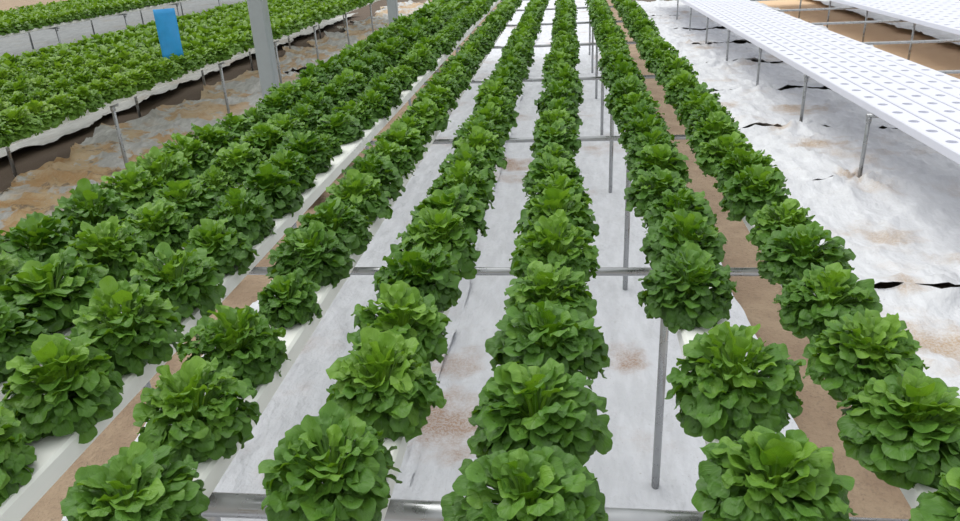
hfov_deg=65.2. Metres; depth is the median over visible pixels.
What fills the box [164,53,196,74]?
lettuce
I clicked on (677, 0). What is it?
support frame
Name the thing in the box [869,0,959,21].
channel
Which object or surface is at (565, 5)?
lettuce
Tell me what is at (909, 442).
lettuce
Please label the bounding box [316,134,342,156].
lettuce
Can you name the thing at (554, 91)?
lettuce
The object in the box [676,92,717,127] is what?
lettuce
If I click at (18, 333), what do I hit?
lettuce
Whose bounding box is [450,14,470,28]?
lettuce
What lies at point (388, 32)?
lettuce
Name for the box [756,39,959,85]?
support frame
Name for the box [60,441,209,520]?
lettuce
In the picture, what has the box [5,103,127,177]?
support frame
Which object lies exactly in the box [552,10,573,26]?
lettuce
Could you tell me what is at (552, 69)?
lettuce
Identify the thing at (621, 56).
lettuce
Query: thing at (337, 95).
lettuce
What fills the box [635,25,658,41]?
lettuce
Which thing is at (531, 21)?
lettuce
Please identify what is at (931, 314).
sheet
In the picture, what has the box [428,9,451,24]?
lettuce
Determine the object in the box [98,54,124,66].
lettuce
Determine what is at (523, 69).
lettuce
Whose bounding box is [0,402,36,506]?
lettuce
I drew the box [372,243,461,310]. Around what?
lettuce
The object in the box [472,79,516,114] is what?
lettuce
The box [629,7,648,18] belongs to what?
lettuce
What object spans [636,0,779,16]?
sheet
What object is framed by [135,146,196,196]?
lettuce
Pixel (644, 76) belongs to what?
support frame
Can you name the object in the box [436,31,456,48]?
lettuce
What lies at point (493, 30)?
lettuce
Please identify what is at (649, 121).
lettuce
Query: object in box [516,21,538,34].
lettuce
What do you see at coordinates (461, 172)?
lettuce
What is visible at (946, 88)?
channel
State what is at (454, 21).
lettuce
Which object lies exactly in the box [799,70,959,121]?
support frame
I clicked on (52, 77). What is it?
lettuce
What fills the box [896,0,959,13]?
channel
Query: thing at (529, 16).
lettuce
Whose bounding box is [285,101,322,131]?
lettuce
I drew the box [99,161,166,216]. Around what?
lettuce
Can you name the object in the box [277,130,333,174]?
lettuce
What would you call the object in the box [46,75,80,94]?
lettuce
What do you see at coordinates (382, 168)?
lettuce
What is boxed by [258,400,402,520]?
lettuce
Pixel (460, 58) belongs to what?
lettuce
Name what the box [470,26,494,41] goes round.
lettuce
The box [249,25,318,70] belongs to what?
support frame
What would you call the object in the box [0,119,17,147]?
lettuce
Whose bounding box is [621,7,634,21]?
lettuce
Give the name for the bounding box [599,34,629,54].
lettuce
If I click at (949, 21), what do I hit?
channel
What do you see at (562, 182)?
lettuce
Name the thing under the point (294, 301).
lettuce
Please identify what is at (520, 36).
lettuce
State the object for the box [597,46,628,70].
lettuce
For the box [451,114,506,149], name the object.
lettuce
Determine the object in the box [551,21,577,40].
lettuce
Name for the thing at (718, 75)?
sheet
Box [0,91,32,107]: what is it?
lettuce
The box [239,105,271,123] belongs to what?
lettuce
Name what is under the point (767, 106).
sheet
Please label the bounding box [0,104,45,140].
lettuce
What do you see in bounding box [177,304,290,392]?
lettuce
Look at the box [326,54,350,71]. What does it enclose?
lettuce
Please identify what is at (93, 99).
lettuce
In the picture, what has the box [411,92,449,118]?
lettuce
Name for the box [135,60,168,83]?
lettuce
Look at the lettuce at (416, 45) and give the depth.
5.24 m
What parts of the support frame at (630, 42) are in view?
leg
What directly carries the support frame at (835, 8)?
on the floor
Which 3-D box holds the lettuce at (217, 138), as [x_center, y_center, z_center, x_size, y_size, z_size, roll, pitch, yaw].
[-1.145,-0.499,3.204,0.259,0.183,0.279,-11,24,-20]
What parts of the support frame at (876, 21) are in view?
leg, leg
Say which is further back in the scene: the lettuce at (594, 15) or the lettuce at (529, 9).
the lettuce at (529, 9)
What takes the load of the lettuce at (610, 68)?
on the channel at (683, 335)
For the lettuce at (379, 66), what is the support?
on the channel at (67, 331)
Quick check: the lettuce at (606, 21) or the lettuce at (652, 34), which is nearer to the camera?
the lettuce at (652, 34)
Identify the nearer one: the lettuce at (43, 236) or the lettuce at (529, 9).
the lettuce at (43, 236)
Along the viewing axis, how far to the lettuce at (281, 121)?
3.32 m
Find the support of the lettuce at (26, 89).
on the channel
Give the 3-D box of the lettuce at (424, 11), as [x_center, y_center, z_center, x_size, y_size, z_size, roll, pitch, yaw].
[-0.574,-2.481,7.623,0.228,0.199,0.239,4,25,16]
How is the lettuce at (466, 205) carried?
on the channel at (397, 454)
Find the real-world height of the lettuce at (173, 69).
0.211 m
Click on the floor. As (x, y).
(870, 496)
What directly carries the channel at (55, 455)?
on the support frame at (496, 271)
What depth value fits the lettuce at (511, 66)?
4.34 m
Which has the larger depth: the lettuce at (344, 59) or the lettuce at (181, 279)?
the lettuce at (344, 59)
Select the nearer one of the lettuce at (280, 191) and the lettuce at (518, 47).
the lettuce at (280, 191)
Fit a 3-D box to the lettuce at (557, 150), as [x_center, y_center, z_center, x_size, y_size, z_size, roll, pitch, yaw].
[0.280,-0.379,2.816,0.158,0.118,0.164,-5,24,-6]
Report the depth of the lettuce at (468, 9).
7.55 m
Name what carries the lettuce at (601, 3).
on the channel at (683, 335)
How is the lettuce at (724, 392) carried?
on the channel at (683, 335)
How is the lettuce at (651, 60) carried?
on the channel at (911, 495)
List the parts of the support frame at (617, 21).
leg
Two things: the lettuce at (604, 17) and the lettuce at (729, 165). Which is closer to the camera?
the lettuce at (729, 165)
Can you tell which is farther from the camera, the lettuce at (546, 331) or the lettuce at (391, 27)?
the lettuce at (391, 27)
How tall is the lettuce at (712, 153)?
0.162 m
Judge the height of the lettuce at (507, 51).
0.170 m
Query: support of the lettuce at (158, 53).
on the channel
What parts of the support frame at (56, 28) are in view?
leg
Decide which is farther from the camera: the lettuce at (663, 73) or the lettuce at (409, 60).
the lettuce at (409, 60)
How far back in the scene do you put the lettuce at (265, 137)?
3.08 m
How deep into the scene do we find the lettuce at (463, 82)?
4.29 m
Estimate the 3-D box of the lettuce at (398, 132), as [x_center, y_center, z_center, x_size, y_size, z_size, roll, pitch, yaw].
[-0.329,-0.483,3.079,0.227,0.170,0.227,-4,24,-1]
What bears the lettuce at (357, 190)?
on the channel at (211, 471)
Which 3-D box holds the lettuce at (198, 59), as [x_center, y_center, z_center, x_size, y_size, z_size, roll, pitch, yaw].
[-2.674,-1.847,6.904,0.294,0.207,0.286,4,25,15]
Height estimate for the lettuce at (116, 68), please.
0.186 m
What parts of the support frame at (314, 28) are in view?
leg, leg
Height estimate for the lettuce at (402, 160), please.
0.176 m
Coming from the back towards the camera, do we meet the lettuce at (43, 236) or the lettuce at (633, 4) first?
the lettuce at (633, 4)
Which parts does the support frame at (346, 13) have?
leg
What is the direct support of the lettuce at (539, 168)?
on the channel
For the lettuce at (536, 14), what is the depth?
7.10 m
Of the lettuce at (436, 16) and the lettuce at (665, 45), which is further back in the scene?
the lettuce at (436, 16)
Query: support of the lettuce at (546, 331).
on the channel
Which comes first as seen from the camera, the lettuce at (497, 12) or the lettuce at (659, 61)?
the lettuce at (659, 61)
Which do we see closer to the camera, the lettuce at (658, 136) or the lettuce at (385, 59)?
the lettuce at (658, 136)
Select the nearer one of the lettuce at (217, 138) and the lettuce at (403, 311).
the lettuce at (403, 311)
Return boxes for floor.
[0,0,959,520]
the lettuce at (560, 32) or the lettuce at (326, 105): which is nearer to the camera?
the lettuce at (326, 105)
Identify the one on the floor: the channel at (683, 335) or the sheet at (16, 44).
the sheet at (16, 44)
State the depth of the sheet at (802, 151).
5.59 m
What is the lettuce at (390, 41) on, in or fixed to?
on the channel at (67, 331)
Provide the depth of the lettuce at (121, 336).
1.63 m
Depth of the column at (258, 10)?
5.27 m
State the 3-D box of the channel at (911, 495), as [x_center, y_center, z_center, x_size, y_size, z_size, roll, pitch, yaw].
[1.275,-1.587,5.593,0.112,0.050,10.208,0,24,7]
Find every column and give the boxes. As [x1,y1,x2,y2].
[247,0,279,99]
[387,0,398,23]
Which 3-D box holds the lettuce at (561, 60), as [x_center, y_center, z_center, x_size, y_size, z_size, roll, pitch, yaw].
[0.482,-1.132,4.488,0.165,0.134,0.172,-11,25,-18]
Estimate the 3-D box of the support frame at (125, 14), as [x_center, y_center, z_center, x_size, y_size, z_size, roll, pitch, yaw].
[-7.448,-4.199,13.892,2.100,0.645,0.046,0,24,7]
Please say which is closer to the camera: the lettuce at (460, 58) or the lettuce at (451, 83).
the lettuce at (451, 83)
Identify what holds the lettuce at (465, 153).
on the channel at (397, 454)
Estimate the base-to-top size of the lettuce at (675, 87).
0.181 m
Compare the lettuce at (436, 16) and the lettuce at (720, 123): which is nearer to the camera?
the lettuce at (720, 123)
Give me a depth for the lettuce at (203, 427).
1.34 m
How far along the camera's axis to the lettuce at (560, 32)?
5.73 m
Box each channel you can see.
[0,0,190,37]
[0,0,378,148]
[0,0,500,520]
[0,70,392,400]
[169,0,522,497]
[343,270,460,520]
[624,131,784,496]
[679,0,959,164]
[694,0,959,138]
[705,0,959,123]
[716,0,959,110]
[727,0,959,98]
[738,0,959,88]
[742,204,937,508]
[829,0,959,34]
[855,0,959,25]
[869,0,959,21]
[882,0,959,17]
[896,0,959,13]
[909,0,959,10]
[923,0,959,7]
[938,0,959,4]
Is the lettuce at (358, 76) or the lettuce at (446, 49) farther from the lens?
the lettuce at (446, 49)
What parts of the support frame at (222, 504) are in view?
leg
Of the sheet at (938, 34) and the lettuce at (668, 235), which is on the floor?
the sheet at (938, 34)
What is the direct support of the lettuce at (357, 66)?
on the channel at (67, 331)
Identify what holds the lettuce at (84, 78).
on the channel
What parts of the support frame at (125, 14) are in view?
leg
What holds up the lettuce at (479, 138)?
on the channel at (397, 454)
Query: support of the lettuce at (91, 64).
on the channel
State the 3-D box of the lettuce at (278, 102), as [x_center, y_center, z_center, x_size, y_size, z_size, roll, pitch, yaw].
[-1.040,-0.783,3.845,0.240,0.172,0.231,-6,24,-7]
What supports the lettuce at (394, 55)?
on the channel at (67, 331)
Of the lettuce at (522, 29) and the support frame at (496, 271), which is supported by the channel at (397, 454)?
the lettuce at (522, 29)
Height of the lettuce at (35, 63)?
0.215 m
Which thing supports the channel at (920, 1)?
on the support frame
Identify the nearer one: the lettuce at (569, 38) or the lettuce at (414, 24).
the lettuce at (569, 38)
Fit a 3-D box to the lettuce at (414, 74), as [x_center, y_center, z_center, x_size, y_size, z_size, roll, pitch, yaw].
[-0.462,-1.153,4.651,0.163,0.132,0.176,-2,23,-1]
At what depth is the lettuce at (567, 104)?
3.40 m
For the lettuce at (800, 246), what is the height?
0.180 m
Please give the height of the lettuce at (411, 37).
0.220 m
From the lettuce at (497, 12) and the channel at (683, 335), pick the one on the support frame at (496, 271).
the channel at (683, 335)
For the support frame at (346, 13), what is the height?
0.645 m
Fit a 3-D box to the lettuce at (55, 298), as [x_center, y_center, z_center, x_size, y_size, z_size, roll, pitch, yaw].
[-1.055,0.083,1.858,0.250,0.199,0.265,10,27,26]
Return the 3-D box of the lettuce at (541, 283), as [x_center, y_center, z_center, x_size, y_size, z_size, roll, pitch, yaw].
[0.167,0.079,1.748,0.225,0.165,0.210,6,25,19]
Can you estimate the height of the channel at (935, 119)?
0.055 m
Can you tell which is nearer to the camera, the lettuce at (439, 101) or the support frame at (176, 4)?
the lettuce at (439, 101)
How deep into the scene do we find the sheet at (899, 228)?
4.38 m
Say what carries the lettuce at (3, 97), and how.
on the channel
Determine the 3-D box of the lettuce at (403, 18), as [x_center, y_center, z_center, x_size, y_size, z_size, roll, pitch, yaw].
[-0.696,-2.112,6.765,0.271,0.235,0.254,-4,24,-3]
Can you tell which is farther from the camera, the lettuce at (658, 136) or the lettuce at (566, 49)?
the lettuce at (566, 49)
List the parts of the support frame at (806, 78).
leg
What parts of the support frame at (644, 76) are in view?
leg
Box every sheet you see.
[0,0,246,58]
[0,13,355,157]
[0,63,313,209]
[0,202,121,312]
[61,0,544,520]
[276,0,430,71]
[393,0,798,510]
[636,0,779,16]
[648,12,808,28]
[656,25,827,44]
[669,42,873,62]
[687,57,823,89]
[710,85,895,128]
[738,119,959,180]
[782,171,959,284]
[815,0,959,44]
[874,282,959,397]
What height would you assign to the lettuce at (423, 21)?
0.223 m
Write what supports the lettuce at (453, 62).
on the channel at (211, 471)
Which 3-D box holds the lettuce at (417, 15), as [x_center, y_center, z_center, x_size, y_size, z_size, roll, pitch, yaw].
[-0.637,-2.386,7.429,0.227,0.177,0.233,-21,29,-35]
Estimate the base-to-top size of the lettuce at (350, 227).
0.177 m
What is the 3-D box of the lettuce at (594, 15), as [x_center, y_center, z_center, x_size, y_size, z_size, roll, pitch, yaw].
[1.101,-2.206,6.809,0.212,0.184,0.219,14,29,34]
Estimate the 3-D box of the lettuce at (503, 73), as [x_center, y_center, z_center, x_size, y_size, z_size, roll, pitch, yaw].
[0.143,-0.984,4.147,0.214,0.181,0.194,-8,24,-11]
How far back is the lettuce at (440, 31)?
6.09 m
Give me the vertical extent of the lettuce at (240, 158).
0.162 m
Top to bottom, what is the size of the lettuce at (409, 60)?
0.171 m
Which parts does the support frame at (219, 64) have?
leg, leg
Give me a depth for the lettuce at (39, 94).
5.42 m
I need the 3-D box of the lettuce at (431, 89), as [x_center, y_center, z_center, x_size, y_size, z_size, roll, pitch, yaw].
[-0.229,-0.850,3.899,0.228,0.170,0.230,-7,24,-9]
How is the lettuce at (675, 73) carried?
on the channel at (911, 495)
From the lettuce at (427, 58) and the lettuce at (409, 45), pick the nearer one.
the lettuce at (427, 58)
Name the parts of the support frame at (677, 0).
leg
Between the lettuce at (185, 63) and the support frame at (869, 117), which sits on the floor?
the support frame at (869, 117)
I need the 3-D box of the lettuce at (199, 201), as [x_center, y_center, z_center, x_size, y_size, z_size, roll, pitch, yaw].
[-0.991,-0.193,2.495,0.245,0.176,0.256,-24,31,-39]
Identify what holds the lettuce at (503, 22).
on the channel at (211, 471)
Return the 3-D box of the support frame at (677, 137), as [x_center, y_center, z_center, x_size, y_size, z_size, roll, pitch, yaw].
[-0.014,-0.187,3.664,2.260,0.833,0.034,0,24,7]
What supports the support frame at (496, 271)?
on the floor
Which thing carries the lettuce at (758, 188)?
on the channel at (911, 495)
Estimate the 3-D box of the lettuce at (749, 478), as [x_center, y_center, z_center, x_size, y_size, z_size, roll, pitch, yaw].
[0.438,0.333,1.136,0.226,0.171,0.235,-20,29,-34]
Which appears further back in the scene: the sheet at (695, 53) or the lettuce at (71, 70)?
the sheet at (695, 53)
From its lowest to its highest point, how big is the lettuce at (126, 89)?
0.198 m
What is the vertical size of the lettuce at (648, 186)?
0.160 m
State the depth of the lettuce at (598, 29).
5.96 m
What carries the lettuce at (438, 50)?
on the channel at (55, 455)
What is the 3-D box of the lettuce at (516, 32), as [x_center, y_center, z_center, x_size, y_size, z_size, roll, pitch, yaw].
[0.301,-1.641,5.638,0.222,0.168,0.215,3,24,14]
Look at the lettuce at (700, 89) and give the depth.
3.54 m
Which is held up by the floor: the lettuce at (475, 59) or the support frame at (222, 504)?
the support frame at (222, 504)
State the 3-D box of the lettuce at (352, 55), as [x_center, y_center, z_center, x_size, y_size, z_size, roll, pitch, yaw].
[-0.897,-1.348,5.089,0.261,0.194,0.243,-16,27,-27]
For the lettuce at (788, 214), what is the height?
0.143 m
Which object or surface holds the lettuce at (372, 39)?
on the channel
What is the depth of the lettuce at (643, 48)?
5.02 m
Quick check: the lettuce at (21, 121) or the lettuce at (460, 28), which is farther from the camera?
the lettuce at (460, 28)
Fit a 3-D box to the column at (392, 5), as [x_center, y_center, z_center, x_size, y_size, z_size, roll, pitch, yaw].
[-1.125,-4.197,8.672,0.240,4.220,0.240,0,24,7]
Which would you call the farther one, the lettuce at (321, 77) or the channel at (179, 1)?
the channel at (179, 1)
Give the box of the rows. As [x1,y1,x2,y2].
[422,0,631,19]
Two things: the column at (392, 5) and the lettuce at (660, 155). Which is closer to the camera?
the lettuce at (660, 155)
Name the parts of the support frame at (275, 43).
leg, leg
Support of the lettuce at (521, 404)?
on the channel
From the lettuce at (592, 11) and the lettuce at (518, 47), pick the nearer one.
the lettuce at (518, 47)
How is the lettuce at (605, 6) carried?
on the channel at (683, 335)
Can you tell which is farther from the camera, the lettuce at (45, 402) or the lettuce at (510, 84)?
the lettuce at (510, 84)
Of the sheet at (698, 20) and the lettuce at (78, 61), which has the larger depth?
the sheet at (698, 20)
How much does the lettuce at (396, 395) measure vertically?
0.193 m
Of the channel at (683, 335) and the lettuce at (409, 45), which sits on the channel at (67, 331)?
the lettuce at (409, 45)
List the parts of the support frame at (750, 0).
leg, leg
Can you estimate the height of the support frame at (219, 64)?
0.645 m
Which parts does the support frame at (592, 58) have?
leg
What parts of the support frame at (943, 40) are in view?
leg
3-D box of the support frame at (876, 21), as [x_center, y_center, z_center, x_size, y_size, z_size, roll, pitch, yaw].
[4.858,-2.614,8.992,3.695,0.515,0.035,0,24,7]
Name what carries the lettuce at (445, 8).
on the channel at (67, 331)
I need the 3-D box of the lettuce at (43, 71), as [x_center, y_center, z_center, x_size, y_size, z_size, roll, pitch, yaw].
[-3.678,-1.552,6.347,0.252,0.210,0.258,9,26,25]
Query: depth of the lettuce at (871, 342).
1.42 m
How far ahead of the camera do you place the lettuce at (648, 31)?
5.45 m
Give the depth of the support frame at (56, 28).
11.85 m
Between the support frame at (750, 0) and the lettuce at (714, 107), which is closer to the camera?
the lettuce at (714, 107)
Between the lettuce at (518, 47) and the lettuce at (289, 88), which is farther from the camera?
the lettuce at (518, 47)
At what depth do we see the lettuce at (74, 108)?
5.08 m
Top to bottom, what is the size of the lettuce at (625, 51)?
0.153 m
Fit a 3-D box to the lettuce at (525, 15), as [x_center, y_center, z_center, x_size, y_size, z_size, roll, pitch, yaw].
[0.453,-2.196,6.888,0.202,0.155,0.192,-12,25,-19]
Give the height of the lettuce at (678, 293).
0.187 m
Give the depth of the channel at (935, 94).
6.18 m
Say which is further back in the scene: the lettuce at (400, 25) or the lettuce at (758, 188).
the lettuce at (400, 25)
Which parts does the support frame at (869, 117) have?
leg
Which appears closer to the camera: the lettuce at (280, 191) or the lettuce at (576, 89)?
the lettuce at (280, 191)
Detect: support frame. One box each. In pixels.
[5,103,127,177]
[28,13,127,48]
[49,27,60,42]
[90,3,179,34]
[134,61,229,117]
[140,0,220,23]
[143,267,758,489]
[201,40,281,85]
[201,492,908,520]
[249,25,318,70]
[288,13,349,48]
[292,135,685,289]
[318,3,373,38]
[365,75,654,192]
[408,41,636,134]
[436,20,622,98]
[456,6,613,72]
[470,0,590,54]
[676,0,801,19]
[689,0,830,30]
[705,7,867,43]
[726,20,915,60]
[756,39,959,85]
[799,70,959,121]
[857,114,878,177]
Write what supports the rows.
in the channel at (683, 335)
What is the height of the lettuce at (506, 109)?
0.169 m
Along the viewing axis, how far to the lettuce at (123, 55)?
6.92 m
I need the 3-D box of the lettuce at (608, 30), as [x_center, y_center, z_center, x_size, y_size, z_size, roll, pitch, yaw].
[0.974,-1.641,5.543,0.227,0.187,0.214,-13,26,-21]
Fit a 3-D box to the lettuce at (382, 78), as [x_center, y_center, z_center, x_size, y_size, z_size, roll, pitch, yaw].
[-0.540,-0.969,4.214,0.208,0.166,0.196,2,24,12]
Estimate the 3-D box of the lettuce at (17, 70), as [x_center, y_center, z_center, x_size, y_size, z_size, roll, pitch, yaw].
[-3.995,-1.596,6.503,0.244,0.190,0.248,-3,24,1]
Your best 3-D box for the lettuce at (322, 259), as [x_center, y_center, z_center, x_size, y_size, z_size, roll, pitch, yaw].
[-0.464,-0.014,2.025,0.246,0.177,0.224,-20,29,-34]
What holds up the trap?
on the channel at (159, 84)
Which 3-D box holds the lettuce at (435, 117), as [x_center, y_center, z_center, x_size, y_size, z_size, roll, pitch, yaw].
[-0.256,-0.670,3.488,0.217,0.177,0.230,9,26,25]
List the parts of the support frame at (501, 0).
leg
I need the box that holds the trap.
[153,7,183,58]
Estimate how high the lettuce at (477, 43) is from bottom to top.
0.156 m
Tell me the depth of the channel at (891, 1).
9.28 m
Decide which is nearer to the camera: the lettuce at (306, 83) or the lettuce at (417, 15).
the lettuce at (306, 83)
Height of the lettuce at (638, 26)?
0.186 m
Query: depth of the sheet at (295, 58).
13.02 m
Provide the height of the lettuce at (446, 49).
0.173 m
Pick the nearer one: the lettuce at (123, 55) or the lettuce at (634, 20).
the lettuce at (634, 20)
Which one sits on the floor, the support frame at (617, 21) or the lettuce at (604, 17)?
the support frame at (617, 21)
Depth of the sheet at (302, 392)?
3.38 m
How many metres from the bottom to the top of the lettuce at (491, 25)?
0.143 m
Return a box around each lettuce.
[0,68,17,80]
[0,79,12,91]
[0,79,36,96]
[0,91,7,101]
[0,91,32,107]
[0,98,15,110]
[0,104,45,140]
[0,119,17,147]
[0,211,76,261]
[0,247,108,333]
[0,249,28,292]
[0,297,50,382]
[0,333,124,443]
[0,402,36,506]
[7,66,32,75]
[11,71,35,81]
[19,99,63,130]
[25,75,55,89]
[26,58,53,72]
[28,87,55,101]
[31,65,58,78]
[43,90,85,120]
[45,70,72,81]
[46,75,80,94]
[49,61,75,72]
[49,178,132,238]
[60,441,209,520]
[63,84,105,112]
[64,56,88,68]
[64,215,153,280]
[65,276,184,376]
[67,66,96,76]
[67,70,95,88]
[81,58,109,76]
[87,78,119,103]
[90,67,114,81]
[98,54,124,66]
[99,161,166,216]
[105,64,131,77]
[107,72,137,98]
[116,50,135,64]
[119,58,142,69]
[120,196,192,256]
[123,68,156,90]
[128,242,225,319]
[133,356,261,463]
[134,53,158,63]
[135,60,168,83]
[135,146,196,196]
[151,50,162,58]
[152,178,220,226]
[155,56,183,81]
[158,133,216,178]
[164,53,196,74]
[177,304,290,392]
[181,218,259,275]
[183,48,205,70]
[186,123,241,157]
[193,45,219,64]
[195,165,238,196]
[205,41,233,61]
[205,187,275,245]
[208,142,267,183]
[213,112,254,138]
[238,162,303,218]
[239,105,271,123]
[240,122,293,160]
[255,90,295,116]
[255,148,316,193]
[257,268,322,327]
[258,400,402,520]
[264,81,305,103]
[265,220,355,288]
[267,113,307,139]
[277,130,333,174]
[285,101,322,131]
[292,63,331,85]
[294,197,372,254]
[296,75,322,94]
[297,90,336,114]
[314,111,364,144]
[315,57,341,79]
[316,83,351,110]
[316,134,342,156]
[325,169,392,223]
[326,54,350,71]
[326,327,446,442]
[328,73,361,101]
[331,100,378,129]
[333,48,360,64]
[339,44,367,54]
[339,151,405,201]
[340,59,377,84]
[342,68,367,93]
[347,280,451,368]
[353,38,376,53]
[353,88,391,120]
[355,52,390,75]
[361,137,415,178]
[362,79,402,108]
[364,32,386,46]
[368,42,402,66]
[368,73,402,96]
[371,30,390,41]
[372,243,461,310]
[373,51,392,67]
[373,120,427,163]
[374,27,394,36]
[379,37,408,59]
[383,22,402,35]
[384,65,413,90]
[386,113,432,143]
[389,206,480,280]
[390,13,412,27]
[393,35,412,49]
[394,21,408,28]
[394,64,418,81]
[395,27,420,46]
[395,52,426,75]
[404,97,450,134]
[407,42,438,61]
[408,10,423,18]
[408,21,431,37]
[408,47,437,71]
[410,26,427,39]
[410,183,489,238]
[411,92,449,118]
[413,35,442,57]
[414,6,431,18]
[415,81,457,111]
[418,17,438,35]
[423,73,461,100]
[426,160,495,211]
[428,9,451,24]
[429,7,451,17]
[430,33,453,54]
[431,17,445,29]
[432,14,444,22]
[434,26,457,40]
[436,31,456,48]
[436,60,470,79]
[436,65,471,91]
[438,143,497,182]
[440,445,607,520]
[441,52,476,78]
[442,23,461,40]
[443,17,467,32]
[448,22,464,36]
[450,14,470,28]
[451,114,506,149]
[454,126,507,171]
[456,10,472,25]
[459,39,486,57]
[459,45,482,62]
[459,49,479,71]
[462,10,477,24]
[463,6,478,19]
[463,34,492,54]
[467,102,512,140]
[467,358,612,465]
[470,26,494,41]
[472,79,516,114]
[474,22,497,41]
[475,31,494,48]
[476,76,517,103]
[477,94,518,126]
[480,14,503,33]
[482,15,506,30]
[485,301,609,389]
[487,9,507,22]
[489,23,500,35]
[490,62,522,83]
[490,66,524,96]
[493,55,529,81]
[495,49,526,66]
[498,6,512,21]
[501,35,533,57]
[501,42,534,66]
[504,260,596,318]
[506,34,533,48]
[507,30,534,49]
[509,209,599,285]
[510,22,537,39]
[513,187,599,248]
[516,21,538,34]
[519,27,534,41]
[520,12,538,21]
[520,14,540,28]
[521,6,543,20]
[521,11,541,21]
[522,153,583,194]
[523,171,591,207]
[524,18,541,34]
[529,118,581,157]
[532,106,578,138]
[534,81,577,114]
[535,142,575,165]
[540,97,582,125]
[541,49,577,72]
[541,60,580,86]
[544,64,583,92]
[545,79,583,106]
[548,59,570,70]
[549,40,577,53]
[549,43,580,65]
[550,31,580,47]
[550,35,579,53]
[551,19,572,31]
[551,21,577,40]
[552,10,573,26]
[553,30,570,38]
[554,3,575,14]
[554,13,576,29]
[555,6,576,19]
[588,1,605,17]
[589,7,613,26]
[591,5,610,14]
[591,6,613,19]
[591,12,616,31]
[593,19,615,35]
[594,20,617,39]
[595,24,611,42]
[596,25,626,47]
[597,31,628,54]
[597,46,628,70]
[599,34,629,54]
[599,60,632,84]
[601,43,630,59]
[603,53,637,69]
[603,75,652,114]
[604,60,645,91]
[611,72,646,93]
[611,90,660,124]
[616,99,665,136]
[617,0,628,17]
[618,111,674,149]
[620,0,644,15]
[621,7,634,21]
[623,9,643,28]
[623,126,679,170]
[624,165,693,216]
[626,143,691,183]
[627,15,642,30]
[627,18,658,40]
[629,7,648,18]
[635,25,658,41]
[635,29,662,45]
[636,31,661,52]
[637,36,664,59]
[637,240,737,333]
[639,208,726,267]
[641,186,717,234]
[644,38,678,59]
[644,48,677,72]
[652,53,688,75]
[655,57,698,87]
[662,67,697,90]
[664,70,698,105]
[665,321,805,442]
[673,82,720,115]
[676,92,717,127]
[685,99,734,135]
[686,111,746,157]
[691,425,858,520]
[694,131,752,176]
[713,146,782,193]
[719,163,790,223]
[745,198,815,248]
[756,221,855,292]
[772,262,882,340]
[802,309,929,401]
[836,364,959,489]
[909,467,959,520]
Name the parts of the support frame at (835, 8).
leg, leg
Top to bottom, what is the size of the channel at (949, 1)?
0.055 m
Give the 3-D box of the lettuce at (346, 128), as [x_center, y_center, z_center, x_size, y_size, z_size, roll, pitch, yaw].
[-0.639,-0.595,3.384,0.238,0.156,0.218,14,29,34]
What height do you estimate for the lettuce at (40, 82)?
0.197 m
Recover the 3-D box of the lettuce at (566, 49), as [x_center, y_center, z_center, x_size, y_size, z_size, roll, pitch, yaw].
[0.546,-1.333,4.907,0.224,0.166,0.226,8,26,24]
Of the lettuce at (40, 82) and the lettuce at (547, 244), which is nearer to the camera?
the lettuce at (547, 244)
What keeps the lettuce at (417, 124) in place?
on the channel at (211, 471)
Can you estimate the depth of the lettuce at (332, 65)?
4.63 m
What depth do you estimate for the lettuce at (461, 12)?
7.16 m
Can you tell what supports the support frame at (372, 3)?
on the floor
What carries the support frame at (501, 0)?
on the floor
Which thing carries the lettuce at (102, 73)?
on the channel
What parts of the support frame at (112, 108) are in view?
leg, leg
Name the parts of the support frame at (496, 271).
leg, leg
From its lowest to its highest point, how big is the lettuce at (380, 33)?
0.190 m
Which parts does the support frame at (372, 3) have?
leg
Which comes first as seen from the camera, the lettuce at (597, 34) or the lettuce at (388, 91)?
the lettuce at (388, 91)
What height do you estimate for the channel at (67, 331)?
0.050 m
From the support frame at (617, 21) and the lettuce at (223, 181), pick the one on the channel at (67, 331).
the lettuce at (223, 181)
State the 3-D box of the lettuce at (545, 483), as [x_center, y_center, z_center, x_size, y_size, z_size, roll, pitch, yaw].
[0.065,0.357,1.114,0.238,0.181,0.244,20,32,41]
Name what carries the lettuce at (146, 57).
on the channel
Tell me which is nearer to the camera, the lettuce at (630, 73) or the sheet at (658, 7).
the lettuce at (630, 73)
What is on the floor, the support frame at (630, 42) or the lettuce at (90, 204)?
the support frame at (630, 42)
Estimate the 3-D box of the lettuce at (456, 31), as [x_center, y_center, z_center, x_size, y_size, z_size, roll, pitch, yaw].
[-0.253,-1.911,6.316,0.204,0.166,0.219,-12,25,-19]
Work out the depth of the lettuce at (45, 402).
1.42 m
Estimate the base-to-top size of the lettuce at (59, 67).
0.200 m
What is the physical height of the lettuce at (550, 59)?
0.177 m
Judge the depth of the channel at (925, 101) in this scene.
5.87 m
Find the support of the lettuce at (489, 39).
on the channel at (211, 471)
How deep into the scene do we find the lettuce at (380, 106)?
3.75 m
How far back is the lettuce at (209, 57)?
7.08 m
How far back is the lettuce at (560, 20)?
6.37 m
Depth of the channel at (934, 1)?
9.69 m
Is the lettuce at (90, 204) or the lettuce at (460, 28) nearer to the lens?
the lettuce at (90, 204)
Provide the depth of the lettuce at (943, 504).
1.05 m
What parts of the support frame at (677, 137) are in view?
leg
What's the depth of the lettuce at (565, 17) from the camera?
6.59 m
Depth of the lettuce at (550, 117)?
3.21 m
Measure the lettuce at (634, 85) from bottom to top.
0.198 m
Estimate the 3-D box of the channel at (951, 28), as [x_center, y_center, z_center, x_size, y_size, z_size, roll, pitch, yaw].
[5.015,-2.797,8.680,0.134,0.055,14.720,0,24,6]
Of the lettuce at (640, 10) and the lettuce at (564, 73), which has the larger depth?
the lettuce at (640, 10)

